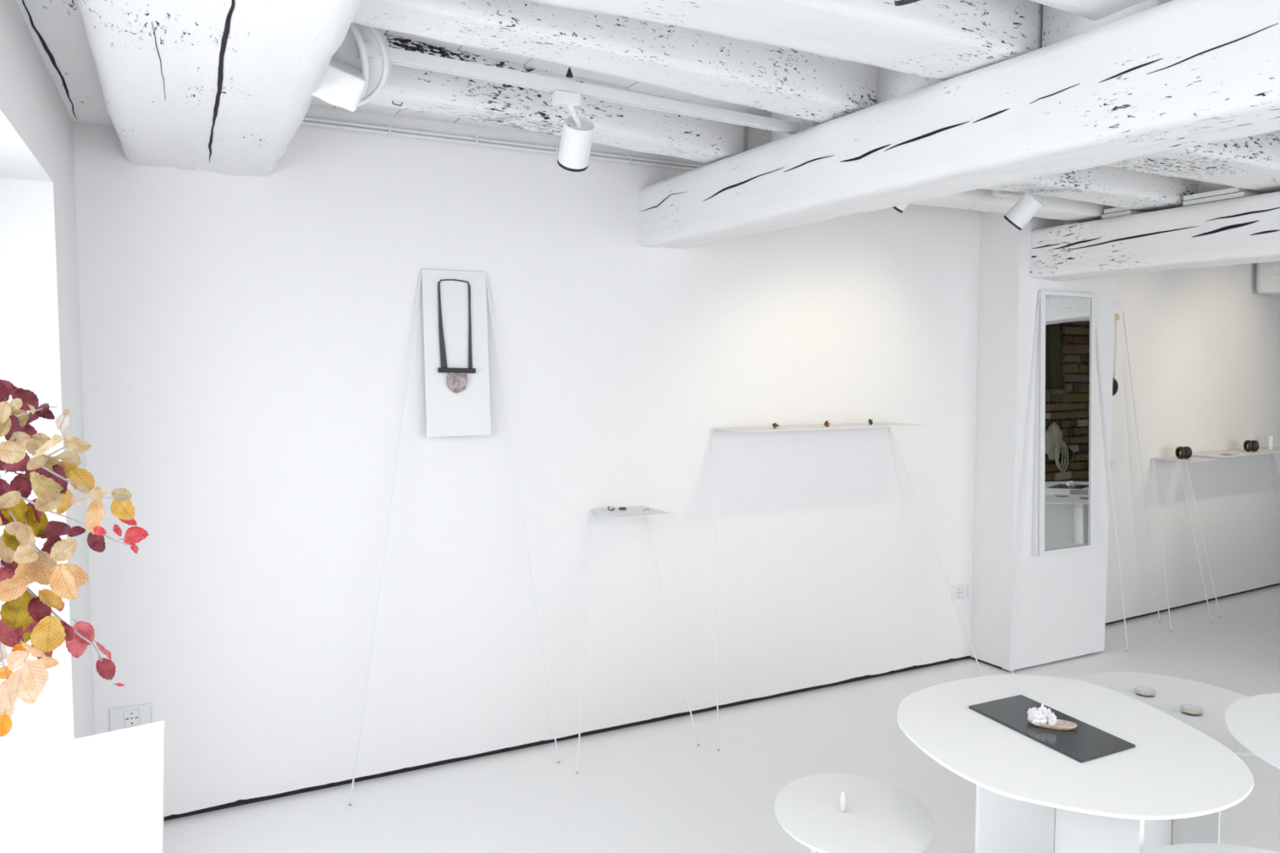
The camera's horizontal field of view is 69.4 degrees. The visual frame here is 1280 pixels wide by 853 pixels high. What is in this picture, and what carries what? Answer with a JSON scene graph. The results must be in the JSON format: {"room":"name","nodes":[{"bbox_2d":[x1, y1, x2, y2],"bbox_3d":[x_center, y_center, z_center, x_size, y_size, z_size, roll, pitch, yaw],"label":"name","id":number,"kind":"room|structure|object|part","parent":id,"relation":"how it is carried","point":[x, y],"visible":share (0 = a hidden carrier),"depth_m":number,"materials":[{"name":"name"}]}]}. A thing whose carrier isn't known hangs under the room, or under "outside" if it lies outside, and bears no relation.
{"room":"jewelry gallery","nodes":[
{"label":"jewelry gallery","id":0,"kind":"room"},
{"bbox_2d":[0,0,95,755],"bbox_3d":[-0.768,0.277,0.228,0.550,2.620,6.722,-2,4,-26],"label":"window","id":1,"kind":"structure","parent":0,"point":[40,332],"depth_m":2.54,"materials":[{"name":"white glass"}]},
{"bbox_2d":[16,0,114,126],"bbox_3d":[-0.448,-0.899,0.224,0.284,0.155,6.333,-2,4,-26],"label":"ceiling beam","id":2,"kind":"structure","parent":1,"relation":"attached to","point":[57,28],"depth_m":2.38,"materials":[{"name":"white wood"}]},
{"bbox_2d":[72,106,981,817],"bbox_3d":[-0.030,0.041,4.086,4.190,2.577,0.050,-2,4,-28],"label":"wall","id":3,"kind":"structure","parent":0,"point":[246,340],"depth_m":3.75,"materials":[{"name":"white paint"}]},
{"bbox_2d":[109,703,152,731],"bbox_3d":[-1.759,1.009,3.198,0.130,0.082,0.009,-2,4,-28],"label":"wall socket","id":4,"kind":"object","parent":3,"relation":"attached to","point":[121,718],"visible":0.82,"depth_m":3.19,"materials":[{"name":"white plastic"}]},
{"bbox_2d":[301,116,706,169],"bbox_3d":[0.158,-1.152,4.074,3.740,0.032,0.020,-2,4,-28],"label":"conduit","id":5,"kind":"object","parent":3,"relation":"attached to","point":[388,132],"visible":0.41,"depth_m":3.64,"materials":[{"name":"white plastic"}]},
{"bbox_2d":[163,656,969,821],"bbox_3d":[-0.057,1.310,4.161,4.300,0.100,0.027,-2,4,-28],"label":"trim","id":6,"kind":"structure","parent":3,"relation":"attached to","point":[240,802],"depth_m":3.92,"materials":[{"name":"black"}]},
{"bbox_2d":[638,0,1279,248],"bbox_3d":[1.635,-0.734,1.343,0.281,0.294,6.332,-2,4,-29],"label":"ceiling beam","id":7,"kind":"structure","parent":3,"relation":"attached to","point":[1174,74],"depth_m":2.35,"materials":[{"name":"white wood"}]},
{"bbox_2d":[951,583,969,601],"bbox_3d":[1.751,0.907,5.047,0.130,0.082,0.009,-2,4,-28],"label":"wall socket","id":8,"kind":"object","parent":3,"relation":"attached to","point":[962,592],"visible":0.98,"depth_m":5.04,"materials":[{"name":"white plastic"}]},
{"bbox_2d":[310,23,1043,137],"bbox_3d":[3.666,-1.141,2.655,10.624,0.036,6.800,-2,4,-28],"label":"ceiling","id":9,"kind":"structure","parent":0,"point":[531,62],"depth_m":3.22,"materials":[{"name":"white paint"}]},
{"bbox_2d":[75,0,360,177],"bbox_3d":[-0.109,-0.842,0.402,0.568,0.294,6.333,-2,4,-26],"label":"ceiling beam","id":10,"kind":"structure","parent":9,"relation":"attached to","point":[222,86],"depth_m":2.13,"materials":[{"name":"white wood"}]},
{"bbox_2d":[311,22,391,111],"bbox_3d":[-0.774,-0.961,2.414,0.241,0.295,0.208,-2,4,-28],"label":"spotlight","id":11,"kind":"object","parent":9,"relation":"attached to","point":[349,82],"visible":0.62,"depth_m":2.37,"materials":[{"name":"white metal"}]},
{"bbox_3d":[-0.726,-0.945,2.380,0.060,0.196,0.102,0,3,0],"label":"bracket arm","id":12,"kind":"part","parent":11,"relation":"part of"},
{"bbox_2d":[367,31,746,163],"bbox_3d":[-0.329,-1.073,3.046,1.711,0.180,0.172,-3,4,-37],"label":"joist","id":13,"kind":"object","parent":9,"relation":"attached to","point":[633,128],"visible":0.56,"depth_m":2.99,"materials":[{"name":"white wood"}]},
{"bbox_2d":[565,66,573,77],"bbox_3d":[-0.204,-1.068,2.664,0.022,0.114,0.022,-2,4,-28],"label":"track suspension","id":14,"kind":"object","parent":9,"relation":"hanging from","point":[569,74],"visible":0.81,"depth_m":2.66,"materials":[{"name":"black metal"}]},
{"bbox_2d":[359,41,800,133],"bbox_3d":[-0.091,-0.994,2.771,1.481,0.034,0.036,-2,4,-32],"label":"track","id":15,"kind":"object","parent":14,"relation":"hanging from","point":[396,56],"visible":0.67,"depth_m":2.69,"materials":[{"name":"white metal"}]},
{"bbox_2d":[551,89,595,172],"bbox_3d":[-0.200,-0.866,2.733,0.130,0.217,0.154,-2,4,-28],"label":"spotlight","id":16,"kind":"object","parent":15,"relation":"hanging from","point":[577,133],"visible":1,"depth_m":2.70,"materials":[{"name":"white metal"}]},
{"bbox_3d":[-0.194,-0.910,2.703,0.046,0.086,0.020,0,3,-4],"label":"stem","id":17,"kind":"part","parent":16,"relation":"part of","materials":[{"name":"white metal"}]},
{"bbox_2d":[351,0,877,123],"bbox_3d":[-0.011,-1.038,2.473,1.732,0.180,0.204,-2,4,-35],"label":"joist","id":18,"kind":"object","parent":9,"relation":"attached to","point":[784,81],"visible":0.79,"depth_m":2.43,"materials":[{"name":"white wood"}]},
{"bbox_2d":[530,0,1043,80],"bbox_3d":[0.194,-1.012,2.071,1.732,0.185,0.293,-2,4,-28],"label":"joist","id":19,"kind":"object","parent":9,"relation":"attached to","point":[942,40],"visible":0.95,"depth_m":2.20,"materials":[{"name":"white wood"}]},
{"bbox_2d":[746,126,1115,222],"bbox_3d":[1.407,-1.114,4.154,2.380,0.233,0.210,-2,4,-28],"label":"joist","id":20,"kind":"object","parent":9,"relation":"attached to","point":[980,199],"visible":0.18,"depth_m":4.24,"materials":[{"name":"white wood"}]},
{"bbox_2d":[771,111,1198,211],"bbox_3d":[1.591,-1.094,3.825,2.401,0.232,0.237,-2,4,-28],"label":"joist","id":21,"kind":"object","parent":9,"relation":"attached to","point":[1116,187],"visible":0.22,"depth_m":3.97,"materials":[{"name":"white wood"}]},
{"bbox_2d":[876,66,1279,193],"bbox_3d":[1.860,-1.064,3.328,2.411,0.234,0.327,-2,4,-28],"label":"joist","id":22,"kind":"object","parent":9,"relation":"attached to","point":[1253,162],"visible":0.23,"depth_m":3.37,"materials":[{"name":"white wood"}]},
{"bbox_2d":[1030,0,1146,20],"bbox_3d":[0.437,-1.001,1.632,1.751,0.163,0.455,-2,4,-28],"label":"joist","id":23,"kind":"object","parent":9,"relation":"attached to","point":[1093,10],"visible":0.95,"depth_m":2.13,"materials":[{"name":"white wood"}]},
{"bbox_2d":[1041,0,1172,47],"bbox_3d":[2.156,-1.030,2.768,2.412,0.235,0.321,-2,4,-28],"label":"joist","id":24,"kind":"object","parent":9,"relation":"attached to","point":[1058,25],"visible":0.05,"depth_m":2.27,"materials":[{"name":"white wood"}]},
{"bbox_2d":[1197,181,1233,193],"bbox_3d":[3.780,-1.159,4.796,2.781,0.223,0.240,-2,4,-28],"label":"joist","id":25,"kind":"object","parent":9,"relation":"attached to","point":[1203,187],"visible":0.02,"depth_m":4.15,"materials":[{"name":"white wood"}]},
{"bbox_3d":[1.157,-1.053,3.826,1.171,0.034,0.036,-2,4,-28],"label":"track","id":26,"kind":"object","parent":9,"relation":"attached to","visible":0},
{"bbox_2d":[893,203,909,213],"bbox_3d":[1.017,-0.932,3.660,0.142,0.188,0.267,-1,4,-9],"label":"spotlight","id":27,"kind":"object","parent":26,"relation":"hanging from","point":[900,208],"visible":0.17,"depth_m":3.59,"materials":[{"name":"white metal"}]},
{"bbox_2d":[992,190,1043,230],"bbox_3d":[1.607,-0.939,3.956,0.140,0.209,0.243,-2,4,-28],"label":"spotlight","id":28,"kind":"object","parent":26,"relation":"hanging from","point":[1026,207],"visible":0.91,"depth_m":3.89,"materials":[{"name":"white metal"}]},
{"bbox_3d":[1.621,-0.990,3.976,0.020,0.086,0.197,-1,4,-18],"label":"stem","id":29,"kind":"part","parent":28,"relation":"part of","materials":[{"name":"white metal"}]},
{"bbox_2d":[163,584,1279,852],"bbox_3d":[3.921,1.454,2.948,12.800,0.060,7.000,-2,4,-28],"label":"floor","id":30,"kind":"structure","parent":0,"point":[648,788],"depth_m":3.61,"materials":[{"name":"white concrete"}]},
{"bbox_2d":[0,720,164,852],"bbox_3d":[-1.042,1.071,1.340,0.664,0.900,0.874,-2,4,-28],"label":"pedestal","id":31,"kind":"object","parent":30,"relation":"on","point":[104,793],"visible":1,"depth_m":1.53,"materials":[{"name":"white metal"}]},
{"bbox_3d":[-1.196,0.506,1.443,0.140,0.215,0.140,-2,4,-28],"label":"vase","id":32,"kind":"object","parent":31,"relation":"on","visible":0},
{"bbox_2d":[0,379,148,737],"bbox_3d":[-1.035,0.225,1.404,0.528,0.661,0.276,0,3,-1],"label":"branches","id":33,"kind":"object","parent":32,"relation":"in","point":[25,616],"visible":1,"depth_m":1.42,"materials":[{"name":"multicoloured plant"}]},
{"bbox_2d":[348,268,559,805],"bbox_3d":[-0.737,0.385,3.599,0.833,1.993,0.183,-2,4,-28],"label":"display stand","id":34,"kind":"object","parent":30,"relation":"on","point":[467,412],"visible":1,"depth_m":3.63,"materials":[{"name":"white paint"}]},
{"bbox_3d":[-0.957,0.394,3.493,0.007,1.988,0.376,3,4,37],"label":"leg","id":35,"kind":"part","parent":34,"relation":"part of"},
{"bbox_3d":[-0.721,-0.288,3.639,0.258,0.651,0.049,-2,4,-28],"label":"panel","id":36,"kind":"part","parent":34,"relation":"part of","materials":[{"name":"white paint"}]},
{"bbox_2d":[437,279,475,392],"bbox_3d":[-0.723,-0.355,3.625,0.148,0.446,0.039,-2,4,-28],"label":"pendant","id":37,"kind":"object","parent":34,"relation":"hanging from","point":[457,378],"visible":1,"depth_m":3.62,"materials":[{"name":"grey metal"}]},
{"bbox_3d":[-0.475,0.380,3.738,0.297,1.988,0.007,1,4,9],"label":"leg","id":38,"kind":"part","parent":34,"relation":"part of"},
{"bbox_2d":[576,505,699,773],"bbox_3d":[-0.069,0.864,3.910,0.577,1.002,0.311,-2,4,-28],"label":"shelf","id":39,"kind":"object","parent":30,"relation":"on","point":[633,511],"visible":1,"depth_m":3.92,"materials":[{"name":"white metal"}]},
{"bbox_3d":[-0.227,0.871,3.826,0.007,0.997,0.371,0,4,7],"label":"leg","id":40,"kind":"part","parent":39,"relation":"part of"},
{"bbox_2d":[607,506,614,510],"bbox_3d":[-0.124,0.349,3.961,0.032,0.018,0.021,-2,4,-28],"label":"brooch","id":41,"kind":"object","parent":39,"relation":"on","point":[611,508],"visible":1,"depth_m":3.95,"materials":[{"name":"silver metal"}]},
{"bbox_2d":[618,506,626,510],"bbox_3d":[-0.074,0.353,3.969,0.032,0.011,0.024,-2,4,-28],"label":"brooch","id":42,"kind":"object","parent":39,"relation":"on","point":[620,508],"visible":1,"depth_m":3.96,"materials":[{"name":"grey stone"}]},
{"bbox_3d":[-0.040,0.363,3.927,0.253,0.004,0.255,-2,4,-28],"label":"shelf plate","id":43,"kind":"part","parent":39,"relation":"part of","materials":[{"name":"white paint"}]},
{"bbox_3d":[0.131,0.859,4.019,0.319,0.997,0.007,3,5,41],"label":"leg","id":44,"kind":"part","parent":39,"relation":"part of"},
{"bbox_2d":[711,422,982,751],"bbox_3d":[0.982,0.666,4.411,1.682,1.335,0.386,-2,4,-28],"label":"shelf","id":45,"kind":"object","parent":30,"relation":"on","point":[764,428],"visible":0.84,"depth_m":4.29,"materials":[{"name":"white metal"}]},
{"bbox_3d":[0.333,0.690,4.068,0.007,1.330,0.434,0,3,1],"label":"leg","id":46,"kind":"part","parent":45,"relation":"part of","materials":[{"name":"white metal"}]},
{"bbox_2d":[768,422,779,428],"bbox_3d":[0.612,-0.003,4.213,0.057,0.028,0.020,-2,4,-28],"label":"ring","id":47,"kind":"object","parent":45,"relation":"on","point":[775,425],"visible":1,"depth_m":4.21,"materials":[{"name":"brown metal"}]},
{"bbox_3d":[0.862,0.002,4.381,1.065,0.004,0.255,-2,4,-28],"label":"shelf plate","id":48,"kind":"part","parent":45,"relation":"part of","materials":[{"name":"white paint"}]},
{"bbox_2d":[823,420,830,426],"bbox_3d":[0.874,-0.013,4.348,0.042,0.031,0.020,-2,4,-28],"label":"ring","id":49,"kind":"object","parent":45,"relation":"on","point":[826,423],"visible":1,"depth_m":4.34,"materials":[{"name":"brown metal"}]},
{"bbox_2d":[866,418,872,425],"bbox_3d":[1.110,-0.023,4.476,0.039,0.035,0.016,-2,4,-28],"label":"ring","id":50,"kind":"object","parent":45,"relation":"on","point":[870,422],"visible":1,"depth_m":4.47,"materials":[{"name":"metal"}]},
{"bbox_3d":[1.522,0.649,4.741,0.508,1.330,0.007,0,4,8],"label":"leg","id":51,"kind":"part","parent":45,"relation":"part of","materials":[{"name":"white metal"}]},
{"bbox_2d":[774,773,935,852],"bbox_3d":[0.556,1.230,2.423,0.421,0.450,0.454,-2,4,-28],"label":"display table","id":52,"kind":"object","parent":30,"relation":"on","point":[879,816],"visible":1,"depth_m":2.39,"materials":[{"name":"white metal"}]},
{"bbox_2d":[840,791,848,813],"bbox_3d":[0.532,0.977,2.410,0.022,0.056,0.015,-2,4,-28],"label":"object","id":53,"kind":"object","parent":52,"relation":"on","point":[843,800],"visible":1,"depth_m":2.40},
{"bbox_2d":[1002,216,1115,671],"bbox_3d":[2.284,-0.010,5.012,0.770,2.589,0.050,-2,4,-28],"label":"wall pier","id":54,"kind":"object","parent":30,"relation":"on","point":[1062,600],"visible":0.42,"depth_m":4.95,"materials":[{"name":"white paint"}]},
{"bbox_2d":[969,652,1095,671],"bbox_3d":[2.218,1.246,5.209,0.735,0.100,0.275,-2,4,-28],"label":"trim","id":55,"kind":"structure","parent":54,"relation":"attached to","point":[972,658],"depth_m":5.03,"materials":[{"name":"black"}]},
{"bbox_2d":[1030,191,1279,281],"bbox_3d":[3.599,-0.717,2.229,0.294,0.305,6.061,-2,4,-29],"label":"ceiling beam","id":56,"kind":"structure","parent":54,"relation":"attached to","point":[1242,230],"depth_m":4.19,"materials":[{"name":"white wood"}]},
{"bbox_2d":[1101,209,1145,218],"bbox_3d":[2.406,-1.016,4.483,0.310,0.021,0.150,-2,4,-28],"label":"board","id":57,"kind":"object","parent":56,"relation":"on","point":[1130,211],"visible":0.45,"depth_m":4.39,"materials":[{"name":"white wood"}]},
{"bbox_2d":[1103,207,1149,213],"bbox_3d":[2.411,-1.040,4.473,0.310,0.021,0.150,-2,4,-28],"label":"board","id":58,"kind":"object","parent":57,"relation":"on","point":[1113,210],"visible":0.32,"depth_m":4.41,"materials":[{"name":"white wood"}]},
{"bbox_2d":[1182,191,1258,205],"bbox_3d":[2.619,-0.992,4.081,0.310,0.021,0.260,-2,4,-28],"label":"board","id":59,"kind":"object","parent":56,"relation":"on","point":[1239,194],"visible":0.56,"depth_m":3.99,"materials":[{"name":"white wood"}]},
{"bbox_2d":[1182,186,1266,200],"bbox_3d":[2.614,-1.016,4.089,0.310,0.021,0.240,-2,4,-28],"label":"board","id":60,"kind":"object","parent":59,"relation":"on","point":[1230,190],"visible":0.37,"depth_m":3.99,"materials":[{"name":"white wood"}]},
{"bbox_2d":[1011,290,1128,674],"bbox_3d":[2.358,0.288,5.005,0.967,2.016,0.061,-2,4,-28],"label":"leaning mirror","id":61,"kind":"object","parent":30,"relation":"on","point":[1064,497],"visible":0.98,"depth_m":4.93,"materials":[{"name":"mirror"}]},
{"bbox_3d":[2.015,0.302,4.828,0.196,2.011,0.007,-3,5,-41],"label":"leg","id":62,"kind":"part","parent":61,"relation":"part of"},
{"bbox_3d":[2.283,-0.023,4.952,0.424,1.385,0.038,-2,4,-28],"label":"panel","id":63,"kind":"part","parent":61,"relation":"part of","materials":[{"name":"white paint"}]},
{"bbox_3d":[2.286,-0.019,4.949,0.426,1.393,0.061,-2,4,-28],"label":"frame","id":64,"kind":"part","parent":61,"relation":"part of","materials":[{"name":"white paint"}]},
{"bbox_2d":[1044,295,1091,550],"bbox_3d":[2.287,-0.020,4.947,0.370,1.344,0.038,-2,4,-28],"label":"mirror glass","id":65,"kind":"object","parent":61,"relation":"attached to","point":[1068,318],"depth_m":4.95,"materials":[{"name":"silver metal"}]},
{"bbox_3d":[2.624,0.282,5.154,0.358,2.011,0.007,-1,4,-23],"label":"leg","id":66,"kind":"part","parent":61,"relation":"part of","materials":[{"name":"white metal"}]},
{"bbox_2d":[897,674,1253,852],"bbox_3d":[1.027,1.105,2.264,0.780,0.720,0.803,-2,4,-28],"label":"display table","id":67,"kind":"object","parent":30,"relation":"on","point":[1032,797],"visible":0.86,"depth_m":2.15,"materials":[{"name":"white metal"}]},
{"bbox_3d":[0.910,1.110,2.248,0.210,0.712,0.061,-2,4,-28],"label":"panel","id":68,"kind":"part","parent":67,"relation":"part of","materials":[{"name":"white metal"}]},
{"bbox_2d":[968,694,1135,763],"bbox_3d":[1.010,0.740,2.285,0.191,0.006,0.380,-1,4,-21],"label":"slab","id":69,"kind":"object","parent":67,"relation":"on","point":[1085,743],"visible":0.98,"depth_m":2.23,"materials":[{"name":"black stone"}]},
{"bbox_2d":[1026,703,1077,730],"bbox_3d":[1.013,0.711,2.271,0.116,0.052,0.057,1,4,21],"label":"shell","id":70,"kind":"object","parent":69,"relation":"on","point":[1042,717],"visible":1,"depth_m":2.26,"materials":[{"name":"white"}]},
{"bbox_3d":[0.991,1.101,2.385,0.012,0.712,0.214,-1,4,-14],"label":"panel","id":71,"kind":"part","parent":67,"relation":"part of","materials":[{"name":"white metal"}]},
{"bbox_3d":[1.054,1.116,2.143,0.012,0.712,0.264,-1,4,-14],"label":"panel","id":72,"kind":"part","parent":67,"relation":"part of","materials":[{"name":"white metal"}]},
{"bbox_2d":[1110,304,1159,622],"bbox_3d":[2.989,0.257,5.644,0.739,2.001,0.168,-2,4,-28],"label":"display board","id":73,"kind":"object","parent":30,"relation":"on","point":[1117,427],"visible":0.47,"depth_m":5.65,"materials":[{"name":"white paint"}]},
{"bbox_2d":[1112,313,1119,395],"bbox_3d":[2.848,-0.430,5.569,0.166,0.500,0.049,-2,4,-28],"label":"necklace","id":74,"kind":"object","parent":73,"relation":"hanging from","point":[1115,385],"visible":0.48,"depth_m":5.58,"materials":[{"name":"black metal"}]},
{"bbox_2d":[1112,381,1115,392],"bbox_3d":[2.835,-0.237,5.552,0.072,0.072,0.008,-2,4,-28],"label":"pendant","id":75,"kind":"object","parent":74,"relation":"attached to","point":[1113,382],"depth_m":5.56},
{"bbox_2d":[1112,377,1118,395],"bbox_3d":[2.832,-0.238,5.558,0.116,0.116,0.023,-2,4,-28],"label":"pendant","id":76,"kind":"object","parent":74,"relation":"attached to","point":[1115,385],"depth_m":5.56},
{"bbox_3d":[2.835,-0.263,5.599,0.285,0.954,0.040,-2,4,-28],"label":"panel","id":77,"kind":"part","parent":73,"relation":"part of","materials":[{"name":"white paint"}]},
{"bbox_2d":[1075,671,1254,852],"bbox_3d":[1.751,1.168,3.037,0.646,0.500,0.695,-2,4,-28],"label":"display table","id":78,"kind":"object","parent":30,"relation":"on","point":[1171,692],"visible":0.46,"depth_m":3.03,"materials":[{"name":"white metal"}]},
{"bbox_2d":[1134,687,1155,697],"bbox_3d":[1.717,0.903,3.140,0.062,0.016,0.062,-2,4,-28],"label":"glass dish","id":79,"kind":"object","parent":78,"relation":"on","point":[1146,692],"visible":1,"depth_m":3.13,"materials":[{"name":"white"}]},
{"bbox_3d":[1.670,1.175,2.992,0.174,0.492,0.012,-2,4,-29],"label":"panel","id":80,"kind":"part","parent":78,"relation":"part of","materials":[{"name":"white metal"}]},
{"bbox_2d":[1180,704,1202,716],"bbox_3d":[1.772,0.913,2.970,0.062,0.016,0.062,-2,4,-28],"label":"glass dish","id":81,"kind":"object","parent":78,"relation":"on","point":[1189,710],"visible":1,"depth_m":2.97,"materials":[{"name":"white"}]},
{"bbox_3d":[1.793,1.176,2.975,0.012,0.492,0.139,-2,4,-34],"label":"panel","id":82,"kind":"part","parent":78,"relation":"part of","materials":[{"name":"white metal"}]},
{"bbox_2d":[1151,456,1216,631],"bbox_3d":[3.394,0.727,5.860,0.485,1.038,0.287,-2,4,-31],"label":"shelf","id":83,"kind":"object","parent":30,"relation":"on","point":[1171,458],"visible":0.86,"depth_m":5.88,"materials":[{"name":"white metal"}]},
{"bbox_3d":[3.272,0.733,5.794,0.007,1.033,0.335,0,3,6],"label":"leg","id":84,"kind":"part","parent":83,"relation":"part of","materials":[{"name":"white metal"}]},
{"bbox_2d":[1175,446,1191,458],"bbox_3d":[3.463,0.166,5.889,0.066,0.078,0.078,0,3,0],"label":"bangle","id":85,"kind":"object","parent":83,"relation":"on","point":[1181,452],"visible":1,"depth_m":5.87,"materials":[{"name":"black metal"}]},
{"bbox_3d":[3.471,0.207,5.893,0.285,0.004,0.255,-2,4,-31],"label":"shelf plate","id":86,"kind":"part","parent":83,"relation":"part of","materials":[{"name":"white paint"}]},
{"bbox_3d":[3.580,0.723,5.968,0.007,1.033,0.286,-1,4,-21],"label":"leg","id":87,"kind":"part","parent":83,"relation":"part of","materials":[{"name":"white metal"}]},
{"bbox_2d":[1143,843,1279,852],"bbox_3d":[1.186,1.206,1.594,0.688,0.600,0.741,-2,4,-28],"label":"display table","id":88,"kind":"object","parent":30,"relation":"on","point":[1190,847],"visible":1,"depth_m":1.93,"materials":[{"name":"white metal"}]},
{"bbox_2d":[1185,447,1279,617],"bbox_3d":[4.234,0.692,6.359,1.322,1.048,0.288,-2,4,-31],"label":"shelf","id":89,"kind":"object","parent":30,"relation":"on","point":[1242,452],"visible":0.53,"depth_m":6.10,"materials":[{"name":"white metal"}]},
{"bbox_3d":[3.679,0.713,6.049,0.007,1.043,0.251,-3,5,-41],"label":"leg","id":90,"kind":"part","parent":89,"relation":"part of","materials":[{"name":"white metal"}]},
{"bbox_2d":[1223,453,1238,454],"bbox_3d":[3.865,0.181,6.069,0.120,0.007,0.070,-2,4,-28],"label":"leaflet","id":91,"kind":"object","parent":89,"relation":"on","point":[1225,453],"visible":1,"depth_m":6.07,"materials":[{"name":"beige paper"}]},
{"bbox_3d":[4.144,0.173,6.293,1.130,0.004,0.255,-2,4,-31],"label":"shelf plate","id":92,"kind":"part","parent":89,"relation":"part of","materials":[{"name":"white paint"}]},
{"bbox_2d":[1243,440,1258,451],"bbox_3d":[4.157,0.131,6.287,0.066,0.078,0.078,1,4,10],"label":"bangle","id":93,"kind":"object","parent":89,"relation":"on","point":[1248,446],"visible":1,"depth_m":6.26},
{"bbox_2d":[1268,435,1273,449],"bbox_3d":[4.425,0.113,6.484,0.026,0.092,0.048,2,4,32],"label":"card holder","id":94,"kind":"object","parent":89,"relation":"on","point":[1270,437],"visible":1,"depth_m":6.46,"materials":[{"name":"white metal"}]},
{"bbox_3d":[4.718,0.677,6.644,0.343,1.043,0.007,2,4,25],"label":"leg","id":95,"kind":"part","parent":89,"relation":"part of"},
{"bbox_2d":[1225,693,1279,769],"bbox_3d":[1.777,1.112,2.139,0.738,0.720,0.795,-2,4,-28],"label":"display table","id":96,"kind":"object","parent":30,"relation":"on","point":[1254,722],"visible":1,"depth_m":2.30,"materials":[{"name":"white metal"}]},
{"bbox_2d":[968,211,1013,667],"bbox_3d":[1.901,-0.009,4.957,0.040,2.584,0.310,-2,4,-28],"label":"wall","id":97,"kind":"structure","parent":0,"point":[996,232],"depth_m":4.95,"materials":[{"name":"white paint"}]},
{"bbox_2d":[1105,262,1279,623],"bbox_3d":[4.550,-0.117,6.701,4.906,2.579,0.050,-2,4,-31],"label":"wall","id":98,"kind":"structure","parent":0,"point":[1203,344],"depth_m":6.19,"materials":[{"name":"white paint"}]},
{"bbox_2d":[1105,582,1279,625],"bbox_3d":[4.548,1.151,6.786,4.808,0.100,0.025,-2,4,-31],"label":"trim","id":99,"kind":"structure","parent":98,"relation":"attached to","point":[1243,592],"depth_m":6.31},
{"bbox_3d":[0.222,-0.934,1.527,0.771,0.034,0.036,-2,4,-28],"label":"track","id":100,"kind":"object","parent":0,"visible":0},
{"bbox_2d":[893,0,919,5],"bbox_3d":[0.471,-0.832,1.619,0.159,0.180,0.121,-2,4,-28],"label":"spotlight","id":101,"kind":"object","parent":100,"relation":"hanging from","point":[897,2],"visible":1,"depth_m":1.63,"materials":[{"name":"white metal"}]},
{"bbox_3d":[7.288,0.085,3.878,2.500,2.560,0.289,-2,4,-28],"label":"brick wall","id":102,"kind":"structure","parent":0,"visible":0},
{"bbox_2d":[1256,261,1279,296],"bbox_3d":[5.929,-0.857,3.655,0.293,0.258,6.421,-2,4,-29],"label":"ceiling beam","id":103,"kind":"structure","parent":102,"relation":"attached to","point":[1268,273],"depth_m":6.34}
]}

